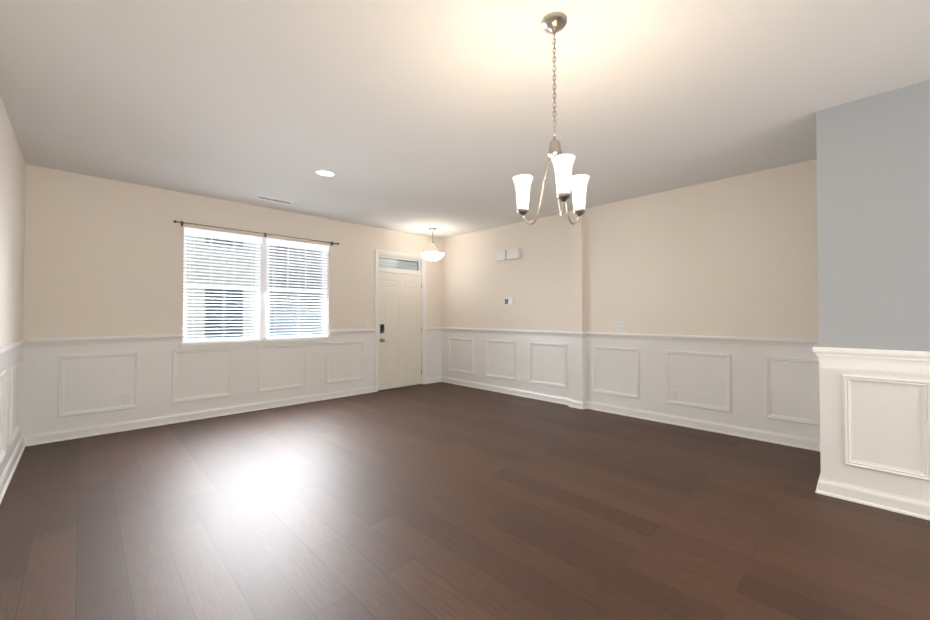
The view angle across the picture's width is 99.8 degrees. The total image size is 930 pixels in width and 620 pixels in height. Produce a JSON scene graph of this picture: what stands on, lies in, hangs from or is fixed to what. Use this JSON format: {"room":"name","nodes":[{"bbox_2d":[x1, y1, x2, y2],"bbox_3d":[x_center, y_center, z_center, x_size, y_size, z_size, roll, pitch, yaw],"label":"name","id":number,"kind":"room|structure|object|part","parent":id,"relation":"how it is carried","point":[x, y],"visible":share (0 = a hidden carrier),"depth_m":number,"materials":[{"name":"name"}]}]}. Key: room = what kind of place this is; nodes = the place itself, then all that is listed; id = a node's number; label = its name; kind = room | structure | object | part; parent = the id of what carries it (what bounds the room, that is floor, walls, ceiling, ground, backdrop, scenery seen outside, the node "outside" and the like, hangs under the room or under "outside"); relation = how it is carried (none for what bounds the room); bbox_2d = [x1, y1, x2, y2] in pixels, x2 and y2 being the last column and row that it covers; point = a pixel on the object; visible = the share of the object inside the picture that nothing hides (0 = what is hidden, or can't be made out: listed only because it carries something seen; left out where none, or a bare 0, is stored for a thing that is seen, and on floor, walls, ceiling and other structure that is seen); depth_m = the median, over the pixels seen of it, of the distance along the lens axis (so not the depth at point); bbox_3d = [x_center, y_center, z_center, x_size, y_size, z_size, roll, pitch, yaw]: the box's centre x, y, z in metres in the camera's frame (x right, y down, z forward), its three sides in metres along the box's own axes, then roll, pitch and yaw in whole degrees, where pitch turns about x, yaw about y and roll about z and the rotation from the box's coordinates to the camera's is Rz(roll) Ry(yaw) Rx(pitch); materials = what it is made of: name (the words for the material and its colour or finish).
{"room":"empty living room","nodes":[
{"label":"empty living room","id":0,"kind":"room"},
{"bbox_2d":[0,96,25,476],"bbox_3d":[-0.864,-0.103,0.192,0.150,2.740,9.940,1,-1,-44],"label":"wall","id":1,"kind":"structure","parent":0,"point":[12,199],"depth_m":3.11,"materials":[{"name":"beige paint"}]},
{"bbox_2d":[0,435,27,503],"bbox_3d":[-0.852,1.216,0.289,0.028,0.104,9.790,1,-1,-44],"label":"baseboard","id":2,"kind":"structure","parent":1,"relation":"attached to","point":[9,470],"depth_m":3.13,"materials":[{"name":"white wood"}]},
{"bbox_2d":[0,338,31,358],"bbox_3d":[-0.850,0.267,0.305,0.034,0.078,9.790,1,-1,-44],"label":"trim","id":3,"kind":"structure","parent":1,"relation":"attached to","point":[6,350],"depth_m":3.14,"materials":[{"name":"white wood"}]},
{"bbox_2d":[0,337,929,481],"bbox_3d":[0.881,0.752,2.330,5.350,0.620,9.300,1,-1,-44],"label":"trim","id":4,"kind":"structure","parent":1,"relation":"attached to","point":[924,474],"depth_m":4.14,"materials":[{"name":"white wood"}]},
{"bbox_2d":[22,164,441,435],"bbox_3d":[-2.420,-0.025,5.723,5.650,2.740,0.150,1,-1,-44],"label":"wall","id":5,"kind":"structure","parent":0,"point":[103,257],"depth_m":4.46,"materials":[{"name":"beige paint"}]},
{"bbox_2d":[32,334,182,345],"bbox_3d":[-3.794,0.323,4.248,1.210,0.078,0.034,1,-1,-44],"label":"trim","id":6,"kind":"structure","parent":5,"relation":"attached to","point":[178,337],"depth_m":4.18,"materials":[{"name":"white wood"}]},
{"bbox_2d":[24,386,374,445],"bbox_3d":[-2.871,1.285,5.139,3.855,0.104,0.028,1,-1,-44],"label":"baseboard","id":7,"kind":"structure","parent":5,"relation":"attached to","point":[81,432],"depth_m":4.64,"materials":[{"name":"white wood"}]},
{"bbox_2d":[179,337,331,350],"bbox_3d":[-2.739,0.452,5.334,1.890,0.085,0.120,1,-1,-44],"label":"window sill","id":8,"kind":"structure","parent":5,"relation":"attached to","point":[228,344],"depth_m":5.18,"materials":[{"name":"white wood"}]},
{"bbox_2d":[173,220,338,245],"bbox_3d":[-2.686,-1.026,5.316,2.064,0.060,0.081,1,-1,-44],"label":"curtain rod","id":9,"kind":"object","parent":5,"relation":"attached to","point":[182,223],"visible":1,"depth_m":5.16,"materials":[{"name":"brown metal"}]},
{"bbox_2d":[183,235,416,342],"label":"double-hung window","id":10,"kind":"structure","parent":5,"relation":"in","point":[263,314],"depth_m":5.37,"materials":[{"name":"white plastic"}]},
{"bbox_2d":[183,227,328,342],"bbox_3d":[-2.748,-0.291,5.354,1.820,1.390,0.074,1,-1,-44],"label":"window blinds","id":11,"kind":"object","parent":10,"relation":"attached to","point":[193,232],"visible":0.94,"depth_m":5.22,"materials":[{"name":"white plastic"}]},
{"bbox_2d":[329,329,375,334],"bbox_3d":[-1.774,0.351,6.219,0.795,0.078,0.034,1,-1,-44],"label":"trim","id":12,"kind":"structure","parent":5,"relation":"attached to","point":[360,331],"depth_m":6.19,"materials":[{"name":"white wood"}]},
{"bbox_2d":[379,255,419,271],"bbox_3d":[-1.169,-0.811,6.947,0.918,0.227,0.040,1,-1,-44],"label":"transom window","id":13,"kind":"structure","parent":5,"relation":"in","point":[397,258],"depth_m":6.95,"materials":[{"name":"white"}]},
{"bbox_2d":[378,272,421,389],"bbox_3d":[-1.116,0.356,6.881,0.921,1.988,0.117,1,-1,-44],"label":"entry door","id":14,"kind":"structure","parent":5,"relation":"in","point":[399,339],"depth_m":6.87,"materials":[{"name":"white paint"}]},
{"bbox_2d":[374,250,425,391],"bbox_3d":[-1.166,0.212,6.929,1.068,2.424,0.170,1,-1,-44],"label":"door frame","id":15,"kind":"structure","parent":5,"relation":"attached to","point":[422,273],"depth_m":6.94,"materials":[{"name":"white wood"}]},
{"bbox_2d":[378,384,421,390],"bbox_3d":[-1.169,1.357,6.917,0.918,0.011,0.160,1,-1,-44],"label":"door threshold sill","id":16,"kind":"structure","parent":5,"relation":"attached to","point":[399,387],"depth_m":6.83,"materials":[{"name":"brown metal"}]},
{"bbox_2d":[426,376,439,383],"bbox_3d":[-0.601,1.317,7.355,0.361,0.104,0.028,1,-1,-44],"label":"baseboard","id":17,"kind":"structure","parent":5,"relation":"attached to","point":[433,379],"depth_m":7.35,"materials":[{"name":"white wood"}]},
{"bbox_2d":[426,327,439,331],"bbox_3d":[-0.599,0.368,7.366,0.361,0.078,0.034,1,-1,-44],"label":"trim","id":18,"kind":"structure","parent":5,"relation":"attached to","point":[432,328],"depth_m":7.36,"materials":[{"name":"white wood"}]},
{"bbox_2d":[0,382,929,619],"bbox_3d":[1.052,1.355,2.146,5.650,0.120,10.090,1,-1,-44],"label":"floor","id":19,"kind":"structure","parent":0,"point":[440,501],"depth_m":2.38,"materials":[{"name":"brown wood"}]},
{"bbox_2d":[0,0,929,238],"bbox_3d":[1.052,-1.505,2.187,5.650,0.120,10.090,1,-1,-44],"label":"ceiling","id":20,"kind":"structure","parent":0,"point":[419,117],"depth_m":2.59,"materials":[{"name":"white paint"}]},
{"bbox_2d":[255,195,294,204],"bbox_3d":[-2.421,-1.401,5.007,0.440,0.008,0.130,1,-1,-44],"label":"ceiling vent","id":21,"kind":"object","parent":20,"relation":"in","point":[274,200],"visible":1,"depth_m":5.00,"materials":[{"name":"white metal"}]},
{"bbox_2d":[316,170,334,176],"bbox_3d":[-1.443,-1.415,4.062,0.190,0.007,0.190,1,-1,-44],"label":"recessed light","id":22,"kind":"object","parent":20,"relation":"in","point":[326,173],"visible":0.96,"depth_m":4.06,"materials":[{"name":"white"}]},
{"bbox_2d":[420,228,444,262],"bbox_3d":[-0.547,-1.091,6.633,0.416,0.582,0.422,1,-1,-44],"label":"pendant light","id":23,"kind":"object","parent":20,"relation":"hanging from","point":[433,256],"visible":1,"depth_m":6.52,"materials":[{"name":"white glass"}]},
{"bbox_3d":[-0.549,-0.890,6.632,0.416,0.133,0.416,1,-1,-44],"label":"pendant shade","id":24,"kind":"part","parent":23,"relation":"part of","materials":[{"name":"white glass"}]},
{"bbox_2d":[513,12,589,224],"bbox_3d":[0.451,-0.943,1.991,0.388,1.010,0.391,1,-1,-44],"label":"chandelier","id":25,"kind":"object","parent":20,"relation":"hanging from","point":[553,23],"visible":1,"depth_m":1.96,"materials":[{"name":"white glass"}]},
{"bbox_3d":[0.451,-0.602,1.986,0.388,0.171,0.391,1,-1,-44],"label":"lamp shade","id":26,"kind":"part","parent":25,"relation":"part of","materials":[{"name":"white glass"}]},
{"bbox_2d":[441,159,819,439],"bbox_3d":[3.044,-0.049,4.006,0.230,2.740,9.940,1,-1,-44],"label":"wall","id":27,"kind":"structure","parent":0,"point":[736,256],"depth_m":4.67,"materials":[{"name":"beige paint"}]},
{"bbox_2d":[440,327,563,336],"bbox_3d":[0.521,0.355,6.506,0.040,0.078,2.830,1,-1,-44],"label":"trim","id":28,"kind":"structure","parent":27,"relation":"attached to","point":[471,330],"depth_m":6.34,"materials":[{"name":"white wood"}]},
{"bbox_2d":[440,376,575,407],"bbox_3d":[0.521,1.304,6.492,0.040,0.104,2.830,1,-1,-44],"label":"baseboard","id":29,"kind":"structure","parent":27,"relation":"attached to","point":[568,401],"depth_m":6.24,"materials":[{"name":"white wood"}]},
{"bbox_2d":[497,248,519,260],"bbox_3d":[0.696,-0.893,6.338,0.050,0.165,0.460,1,-1,-44],"label":"door chime","id":30,"kind":"object","parent":27,"relation":"attached to","point":[510,254],"visible":1,"depth_m":6.30,"materials":[{"name":"white plastic"}]},
{"bbox_2d":[504,298,512,304],"bbox_3d":[0.709,-0.136,6.332,0.024,0.110,0.170,1,-1,-44],"label":"thermostat","id":31,"kind":"object","parent":27,"relation":"attached to","point":[508,301],"visible":1,"depth_m":6.32,"materials":[{"name":"white plastic"}]},
{"bbox_2d":[564,331,587,337],"bbox_3d":[1.521,0.339,5.379,0.044,0.078,0.248,1,-1,-44],"label":"trim","id":32,"kind":"structure","parent":27,"relation":"attached to","point":[566,333],"depth_m":5.36,"materials":[{"name":"white wood"}]},
{"bbox_2d":[615,322,623,330],"bbox_3d":[1.978,0.211,5.031,0.016,0.115,0.118,1,-1,-44],"label":"switch plate","id":33,"kind":"object","parent":27,"relation":"attached to","point":[619,326],"depth_m":5.03,"materials":[{"name":"white plastic"}]},
{"bbox_2d":[673,389,678,399],"bbox_3d":[2.446,0.983,4.547,0.007,0.115,0.072,1,-1,-44],"label":"electrical outlet plate","id":34,"kind":"object","parent":27,"relation":"attached to","point":[675,392],"depth_m":4.54,"materials":[{"name":"white plastic"}]},
{"bbox_2d":[580,400,819,451],"bbox_3d":[2.494,1.276,4.471,0.040,0.104,2.460,1,-1,-44],"label":"baseboard","id":35,"kind":"structure","parent":27,"relation":"attached to","point":[750,433],"depth_m":4.28,"materials":[{"name":"white wood"}]},
{"bbox_2d":[588,332,815,346],"bbox_3d":[2.494,0.327,4.484,0.040,0.078,2.460,1,-1,-44],"label":"trim","id":36,"kind":"structure","parent":27,"relation":"attached to","point":[788,342],"depth_m":4.29,"materials":[{"name":"white wood"}]},
{"bbox_2d":[816,80,929,501],"bbox_3d":[4.462,-0.082,1.673,1.160,2.740,4.320,1,-1,-44],"label":"wall","id":37,"kind":"structure","parent":0,"point":[873,189],"depth_m":2.61,"materials":[{"name":"paint"}]},
{"bbox_2d":[808,343,929,363],"bbox_3d":[4.022,0.281,1.263,0.034,0.078,4.354,1,-1,-44],"label":"trim","id":38,"kind":"structure","parent":37,"relation":"attached to","point":[918,357],"depth_m":2.60,"materials":[{"name":"white wood"}]},
{"bbox_2d":[815,476,929,519],"bbox_3d":[4.027,1.230,1.249,0.028,0.104,4.348,1,-1,-44],"label":"baseboard","id":39,"kind":"structure","parent":37,"relation":"attached to","point":[888,501],"depth_m":2.59,"materials":[{"name":"white wood"}]}
]}

